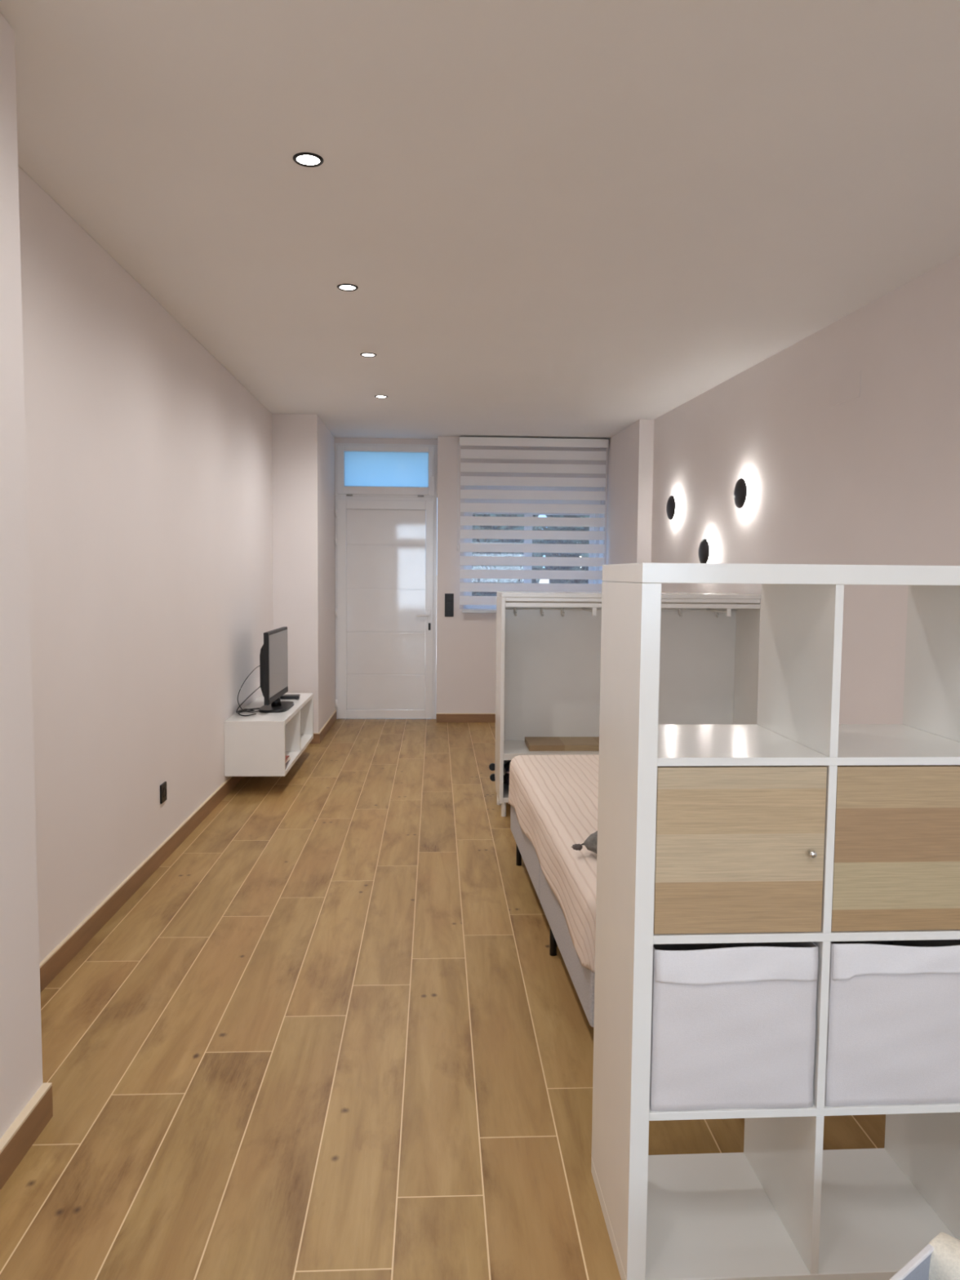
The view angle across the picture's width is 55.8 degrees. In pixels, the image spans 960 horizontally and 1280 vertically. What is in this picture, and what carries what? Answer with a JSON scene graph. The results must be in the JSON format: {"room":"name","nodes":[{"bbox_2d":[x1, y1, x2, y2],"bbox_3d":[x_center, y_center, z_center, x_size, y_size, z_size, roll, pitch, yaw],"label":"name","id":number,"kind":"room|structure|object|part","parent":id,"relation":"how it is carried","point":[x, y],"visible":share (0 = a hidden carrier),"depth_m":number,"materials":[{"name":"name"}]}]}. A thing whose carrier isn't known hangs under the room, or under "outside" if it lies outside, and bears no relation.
{"room":"studio apartment","nodes":[
{"label":"studio apartment","id":0,"kind":"room"},
{"bbox_2d":[0,12,335,1138],"bbox_3d":[-1.484,-0.153,2.853,0.715,2.751,12.650,0,4,-3],"label":"wall","id":1,"kind":"structure","parent":0,"point":[157,519],"depth_m":3.78,"materials":[{"name":"paint"}]},
{"bbox_2d":[160,781,166,804],"bbox_3d":[-1.578,0.761,4.523,0.012,0.094,0.086,0,4,-3],"label":"wall socket","id":2,"kind":"object","parent":1,"relation":"attached to","point":[163,786],"visible":1,"depth_m":4.50,"materials":[{"name":"black plastic"}]},
{"bbox_2d":[0,710,336,1190],"bbox_3d":[-1.315,1.177,2.910,0.383,0.092,12.155,0,4,-3],"label":"baseboard","id":3,"kind":"structure","parent":1,"relation":"attached to","point":[21,1135],"depth_m":3.44,"materials":[{"name":"wood"}]},
{"bbox_2d":[224,693,313,776],"bbox_3d":[-1.489,0.652,6.545,0.385,0.362,1.380,0,4,-3],"label":"tv cabinet","id":4,"kind":"object","parent":1,"relation":"attached to","point":[258,744],"visible":0.8,"depth_m":5.87,"materials":[{"name":"white wood"}]},
{"bbox_2d":[235,707,259,716],"bbox_3d":[-1.577,0.477,6.191,0.142,0.036,0.348,0,4,-3],"label":"cable","id":5,"kind":"object","parent":4,"relation":"on","point":[244,709],"visible":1,"depth_m":6.08,"materials":[{"name":"black plastic"}]},
{"bbox_2d":[237,666,258,712],"bbox_3d":[-1.543,0.332,6.145,0.068,0.336,0.219,3,5,33],"label":"cable","id":6,"kind":"object","parent":4,"relation":"on","point":[258,666],"visible":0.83,"depth_m":6.10,"materials":[{"name":"black plastic"}]},
{"bbox_2d":[236,685,260,713],"bbox_3d":[-1.577,0.395,6.157,0.153,0.206,0.195,2,4,20],"label":"cable","id":7,"kind":"object","parent":4,"relation":"on","point":[260,686],"visible":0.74,"depth_m":6.12,"materials":[{"name":"black plastic"}]},
{"bbox_3d":[-1.457,0.701,5.873,0.384,0.302,0.030,0,4,-3],"label":"panel","id":8,"kind":"part","parent":4,"relation":"part of","materials":[{"name":"white metal"}]},
{"bbox_2d":[258,626,293,712],"bbox_3d":[-1.435,0.203,6.399,0.196,0.556,0.700,0,4,-2],"label":"television","id":9,"kind":"object","parent":4,"relation":"on","point":[273,651],"visible":1,"depth_m":6.25,"materials":[{"name":"black plastic"}]},
{"bbox_2d":[280,694,300,699],"bbox_3d":[-1.482,0.433,6.886,0.220,0.027,0.100,0,4,-7],"label":"box","id":10,"kind":"object","parent":4,"relation":"on","point":[284,696],"visible":0.5,"depth_m":6.84,"materials":[{"name":"black plastic"}]},
{"bbox_3d":[-1.522,0.604,7.217,0.384,0.302,0.030,0,4,-3],"label":"panel","id":11,"kind":"part","parent":4,"relation":"part of","materials":[{"name":"white metal"}]},
{"bbox_2d":[309,733,319,743],"bbox_3d":[-1.547,0.831,7.668,0.383,0.092,0.012,0,4,-3],"label":"baseboard","id":12,"kind":"object","parent":1,"relation":"attached to","point":[316,740],"visible":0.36,"depth_m":7.67,"materials":[{"name":"wood"}]},
{"bbox_2d":[0,718,885,1279],"bbox_3d":[0.444,1.289,3.052,4.600,0.120,12.650,0,4,-3],"label":"floor","id":13,"kind":"structure","parent":0,"point":[336,1033],"depth_m":2.69,"materials":[{"name":"brown wood"}]},
{"bbox_2d":[488,763,506,783],"bbox_3d":[0.324,0.814,5.998,0.536,0.400,0.220,0,4,-3],"label":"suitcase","id":14,"kind":"object","parent":13,"relation":"on","point":[491,766],"visible":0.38,"depth_m":5.92,"materials":[{"name":"black plastic"}]},
{"bbox_2d":[510,805,595,1026],"bbox_3d":[1.035,0.935,3.692,1.600,0.505,2.048,0,4,-5],"label":"bed","id":15,"kind":"object","parent":13,"relation":"on","point":[583,979],"visible":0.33,"depth_m":3.25,"materials":[{"name":"grey fabric"}]},
{"bbox_3d":[0.194,1.054,4.513,0.027,0.134,0.027,0,4,-5],"label":"leg","id":16,"kind":"part","parent":15,"relation":"part of","materials":[{"name":"black metal"}]},
{"bbox_3d":[0.279,1.131,3.449,0.027,0.134,0.027,0,4,-5],"label":"leg","id":17,"kind":"part","parent":15,"relation":"part of","materials":[{"name":"black metal"}]},
{"bbox_2d":[507,754,599,972],"bbox_3d":[1.030,0.782,3.687,1.635,0.260,2.099,0,4,-5],"label":"bedspread","id":18,"kind":"object","parent":15,"relation":"on","point":[554,798],"visible":0.18,"depth_m":3.46,"materials":[{"name":"fabric"}]},
{"bbox_2d":[570,831,597,853],"bbox_3d":[0.641,0.650,2.969,0.495,0.094,0.496,4,5,40],"label":"cushion","id":19,"kind":"object","parent":18,"relation":"on","point":[590,843],"visible":0.09,"depth_m":2.93,"materials":[{"name":"grey fabric"}]},
{"bbox_2d":[494,591,760,817],"bbox_3d":[0.889,0.379,5.600,1.560,1.336,0.444,0,4,-3],"label":"wardrobe","id":20,"kind":"object","parent":13,"relation":"on","point":[548,665],"visible":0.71,"depth_m":5.78,"materials":[{"name":"white wood"}]},
{"bbox_3d":[0.120,0.990,5.699,0.030,0.090,0.030,0,4,-3],"label":"leg","id":21,"kind":"part","parent":20,"relation":"part of","materials":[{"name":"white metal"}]},
{"bbox_3d":[0.121,0.345,5.562,0.022,1.225,0.440,0,4,-3],"label":"panel","id":22,"kind":"part","parent":20,"relation":"part of","materials":[{"name":"white wood"}]},
{"bbox_3d":[0.141,1.010,5.426,0.030,0.090,0.030,0,4,-3],"label":"leg","id":23,"kind":"part","parent":20,"relation":"part of","materials":[{"name":"white metal"}]},
{"bbox_2d":[503,760,511,786],"bbox_3d":[0.494,0.824,5.575,0.689,0.207,0.314,0,4,-3],"label":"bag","id":24,"kind":"object","parent":20,"relation":"on","point":[506,776],"visible":0.12,"depth_m":5.50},
{"bbox_2d":[524,737,599,751],"bbox_3d":[0.719,0.642,5.618,0.860,0.034,0.290,0,4,-3],"label":"wooden board","id":25,"kind":"object","parent":20,"relation":"on","point":[533,744],"visible":0.51,"depth_m":5.51,"materials":[{"name":"brown wood"}]},
{"bbox_3d":[0.663,-0.182,5.541,0.024,0.048,0.429,0,4,-3],"label":"pull out rail","id":26,"kind":"part","parent":20,"relation":"part of","materials":[{"name":"white metal"}]},
{"bbox_3d":[0.879,0.297,5.806,1.515,1.150,0.008,0,4,-3],"label":"panel","id":27,"kind":"part","parent":20,"relation":"part of","materials":[{"name":"white wood"}]},
{"bbox_3d":[0.885,-0.194,5.751,1.516,0.010,0.010,0,4,-3],"label":"hook rail","id":28,"kind":"part","parent":20,"relation":"part of","materials":[{"name":"white metal"}]},
{"bbox_3d":[0.905,-0.235,5.349,1.515,0.022,0.020,0,4,-3],"label":"rail","id":29,"kind":"part","parent":20,"relation":"part of","materials":[{"name":"white metal"}]},
{"bbox_3d":[0.904,-0.203,5.350,1.515,0.025,0.020,0,4,-3],"label":"rail","id":30,"kind":"part","parent":20,"relation":"part of","materials":[{"name":"white metal"}]},
{"bbox_3d":[1.464,-0.177,5.580,0.024,0.048,0.429,0,4,-3],"label":"pull out rail","id":31,"kind":"part","parent":20,"relation":"part of","materials":[{"name":"white metal"}]},
{"bbox_3d":[1.657,0.353,5.638,0.022,1.225,0.440,0,4,-3],"label":"panel","id":32,"kind":"part","parent":20,"relation":"part of","materials":[{"name":"white wood"}]},
{"bbox_2d":[591,562,959,1279],"bbox_3d":[1.024,0.575,1.996,1.475,1.466,0.390,0,4,-3],"label":"shelf unit","id":33,"kind":"object","parent":13,"relation":"on","point":[785,1206],"visible":0.7,"depth_m":1.90,"materials":[{"name":"white wood"}]},
{"bbox_3d":[0.306,0.572,1.953,0.038,1.390,0.390,0,4,-3],"label":"panel","id":34,"kind":"part","parent":33,"relation":"part of","materials":[{"name":"white metal"}]},
{"bbox_2d":[649,942,817,1111],"bbox_3d":[0.493,0.753,1.965,0.328,0.332,0.374,0,4,-3],"label":"storage box","id":35,"kind":"object","parent":33,"relation":"on","point":[733,1024],"visible":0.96,"depth_m":1.78,"materials":[{"name":"white fabric"}]},
{"bbox_2d":[653,765,826,933],"bbox_3d":[0.496,0.397,1.933,0.335,0.332,0.386,0,4,-3],"label":"door","id":36,"kind":"structure","parent":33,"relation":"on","point":[740,849],"depth_m":1.76,"materials":[{"name":"brown wood"}]},
{"bbox_3d":[0.644,0.414,1.760,0.015,0.015,0.020,0,4,-3],"label":"knob","id":37,"kind":"part","parent":36,"relation":"part of","materials":[{"name":"silver metal"}]},
{"bbox_2d":[824,939,959,1106],"bbox_3d":[0.846,0.754,1.986,0.328,0.335,0.374,0,4,-3],"label":"storage box","id":38,"kind":"object","parent":33,"relation":"on","point":[893,1033],"visible":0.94,"depth_m":1.80,"materials":[{"name":"white fabric"}]},
{"bbox_2d":[831,764,959,931],"bbox_3d":[0.850,0.398,1.954,0.335,0.332,0.386,0,4,-3],"label":"door","id":39,"kind":"structure","parent":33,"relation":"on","point":[896,860],"depth_m":1.78,"materials":[{"name":"brown wood"}]},
{"bbox_2d":[888,1244,933,1279],"bbox_3d":[0.708,1.194,1.196,0.467,0.342,0.468,-3,5,-38],"label":"laundry basket","id":40,"kind":"object","parent":13,"relation":"on","point":[917,1268],"visible":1,"depth_m":1.47,"materials":[{"name":"grey fabric"}]},
{"bbox_2d":[928,1232,959,1279],"bbox_3d":[0.856,1.077,1.408,0.089,0.155,0.303,-3,5,-38],"label":"folded cloth","id":41,"kind":"object","parent":40,"relation":"hanging from","point":[944,1263],"visible":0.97,"depth_m":1.48,"materials":[{"name":"beige fabric"}]},
{"bbox_2d":[334,435,608,720],"bbox_3d":[-0.105,-0.585,8.997,2.637,2.751,0.480,0,4,-3],"label":"wall","id":42,"kind":"structure","parent":0,"point":[466,642],"depth_m":8.78,"materials":[{"name":"paint"}]},
{"bbox_2d":[334,496,437,719],"bbox_3d":[-0.924,-0.305,8.922,0.993,2.190,0.149,0,4,-3],"label":"door","id":43,"kind":"structure","parent":42,"relation":"in","point":[385,609],"depth_m":8.91,"materials":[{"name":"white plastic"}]},
{"bbox_3d":[-0.925,-0.293,8.934,0.771,1.969,0.028,0,4,-3],"label":"panel","id":44,"kind":"part","parent":43,"relation":"part of","materials":[{"name":"white wood"}]},
{"bbox_3d":[-0.553,-0.235,8.899,0.138,0.140,0.056,0,4,-3],"label":"handle","id":45,"kind":"part","parent":43,"relation":"part of","materials":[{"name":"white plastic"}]},
{"bbox_2d":[334,443,437,497],"bbox_3d":[-0.913,-1.653,8.840,0.997,0.510,0.120,0,4,-3],"label":"window","id":46,"kind":"structure","parent":42,"relation":"in","point":[361,469],"depth_m":8.83,"materials":[{"name":"white plastic"}]},
{"bbox_3d":[-0.911,-1.662,8.840,0.817,0.336,0.006,0,4,-3],"label":"glass pane","id":47,"kind":"part","parent":46,"relation":"part of","materials":[{"name":"blue glass"}]},
{"bbox_3d":[-0.469,-1.677,8.814,0.028,0.170,0.030,0,4,-3],"label":"handle","id":48,"kind":"part","parent":46,"relation":"part of","materials":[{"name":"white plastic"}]},
{"bbox_2d":[444,593,453,617],"bbox_3d":[-0.296,-0.335,8.758,0.080,0.221,0.013,0,4,-3],"label":"light switch","id":49,"kind":"object","parent":42,"relation":"attached to","point":[449,597],"visible":1,"depth_m":8.75,"materials":[{"name":"black plastic"}]},
{"bbox_2d":[435,713,495,722],"bbox_3d":[0.387,0.762,8.872,1.627,0.090,0.012,0,4,-3],"label":"baseboard","id":50,"kind":"structure","parent":42,"relation":"attached to","point":[441,717],"depth_m":8.84,"materials":[{"name":"wood"}]},
{"bbox_2d":[463,484,600,608],"bbox_3d":[0.514,-0.908,8.938,1.355,1.265,0.350,0,4,-3],"label":"window","id":51,"kind":"structure","parent":42,"relation":"in","point":[466,486],"depth_m":8.95,"materials":[{"name":"white plastic"}]},
{"bbox_3d":[0.179,-0.815,9.028,0.635,0.990,0.028,0,4,-3],"label":"sash","id":52,"kind":"part","parent":51,"relation":"part of","materials":[{"name":"white plastic"}]},
{"bbox_2d":[457,436,608,613],"bbox_3d":[0.498,-1.093,8.692,1.435,1.678,0.108,0,4,-3],"label":"roller blind","id":53,"kind":"object","parent":51,"relation":"attached to","point":[500,442],"visible":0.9,"depth_m":8.67,"materials":[{"name":"white fabric"}]},
{"bbox_3d":[-0.207,-1.352,8.611,0.016,1.005,0.016,0,4,-3],"label":"bead chain","id":54,"kind":"part","parent":53,"relation":"part of","materials":[{"name":"white plastic"}]},
{"bbox_3d":[0.510,-0.271,8.739,1.369,0.032,0.022,0,4,-3],"label":"rail","id":55,"kind":"part","parent":53,"relation":"part of","materials":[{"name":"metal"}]},
{"bbox_3d":[0.806,-0.814,9.091,0.695,0.990,0.028,0,4,-3],"label":"sash","id":56,"kind":"part","parent":51,"relation":"part of","materials":[{"name":"white fabric"}]},
{"bbox_2d":[0,0,959,439],"bbox_3d":[0.469,-1.574,2.845,4.600,0.120,12.650,0,4,-3],"label":"ceiling","id":57,"kind":"structure","parent":0,"point":[558,219],"depth_m":3.01,"materials":[{"name":"paint"}]},
{"bbox_2d":[293,152,323,167],"bbox_3d":[-0.545,-1.523,2.878,0.096,0.005,0.096,0,4,-3],"label":"recessed light","id":58,"kind":"object","parent":57,"relation":"in","point":[304,159],"visible":1,"depth_m":2.88,"materials":[{"name":"black plastic"}]},
{"bbox_2d":[337,284,358,291],"bbox_3d":[-0.607,-1.616,4.159,0.096,0.005,0.096,0,4,-3],"label":"recessed light","id":59,"kind":"object","parent":57,"relation":"in","point":[347,287],"visible":1,"depth_m":4.16,"materials":[{"name":"white"}]},
{"bbox_2d":[360,352,376,357],"bbox_3d":[-0.670,-1.709,5.440,0.096,0.005,0.096,0,4,-3],"label":"recessed light","id":60,"kind":"object","parent":57,"relation":"in","point":[363,354],"visible":1,"depth_m":5.43,"materials":[{"name":"white"}]},
{"bbox_2d":[374,395,387,398],"bbox_3d":[-0.732,-1.802,6.721,0.096,0.005,0.096,0,4,-3],"label":"recessed light","id":61,"kind":"object","parent":57,"relation":"in","point":[376,396],"visible":1,"depth_m":6.72,"materials":[{"name":"white"}]},
{"bbox_2d":[605,419,653,564],"bbox_3d":[1.887,-0.534,8.531,1.298,2.751,1.610,0,4,-3],"label":"wall pier","id":62,"kind":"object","parent":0,"point":[630,451],"visible":0.12,"depth_m":7.89,"materials":[{"name":"paint"}]},
{"bbox_2d":[650,254,959,724],"bbox_3d":[2.280,-0.075,2.234,1.128,2.751,11.040,0,4,-3],"label":"wall","id":63,"kind":"structure","parent":0,"point":[873,477],"depth_m":4.49,"materials":[{"name":"paint"}]},
{"bbox_2d":[666,495,679,519],"bbox_3d":[1.493,-1.028,7.042,0.072,0.189,0.189,0,4,-7],"label":"wall lamp","id":64,"kind":"object","parent":63,"relation":"attached to","point":[673,506],"visible":1,"depth_m":7.00,"materials":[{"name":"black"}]},
{"bbox_2d":[697,538,712,563],"bbox_3d":[1.578,-0.616,6.354,0.072,0.189,0.189,0,4,-7],"label":"wall lamp","id":65,"kind":"object","parent":63,"relation":"attached to","point":[705,549],"visible":0.94,"depth_m":6.31,"materials":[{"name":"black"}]},
{"bbox_2d":[733,478,750,508],"bbox_3d":[1.654,-0.926,5.732,0.072,0.189,0.189,0,4,-7],"label":"wall lamp","id":66,"kind":"object","parent":63,"relation":"attached to","point":[742,490],"visible":1,"depth_m":5.69,"materials":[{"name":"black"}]},
{"label":"outside","id":67,"kind":"structure","parent":0,"visible":0},
{"bbox_2d":[435,664,436,689],"bbox_3d":[0.031,0.151,19.713,26.000,0.140,20.750,0,4,-3],"label":"ground","id":68,"kind":"structure","parent":67,"point":[436,664],"depth_m":13.25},
{"bbox_2d":[435,578,549,664],"bbox_3d":[0.758,-0.326,15.171,15.000,1.480,0.200,0,4,-3],"label":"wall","id":69,"kind":"structure","parent":68,"relation":"on","point":[541,580],"depth_m":15.04,"materials":[{"name":"white paint"}]},
{"bbox_2d":[471,514,548,595],"bbox_3d":[0.221,-0.861,12.201,1.402,2.970,1.246,0,4,-3],"label":"shrub","id":70,"kind":"object","parent":68,"relation":"on","point":[474,527],"visible":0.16,"depth_m":11.77,"materials":[{"name":"green plant"}]},
{"bbox_2d":[542,515,589,583],"bbox_3d":[1.517,-0.992,12.664,1.447,3.186,1.254,0,4,-3],"label":"shrub","id":71,"kind":"object","parent":68,"relation":"on","point":[544,528],"visible":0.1,"depth_m":12.30,"materials":[{"name":"green plant"}]}
]}

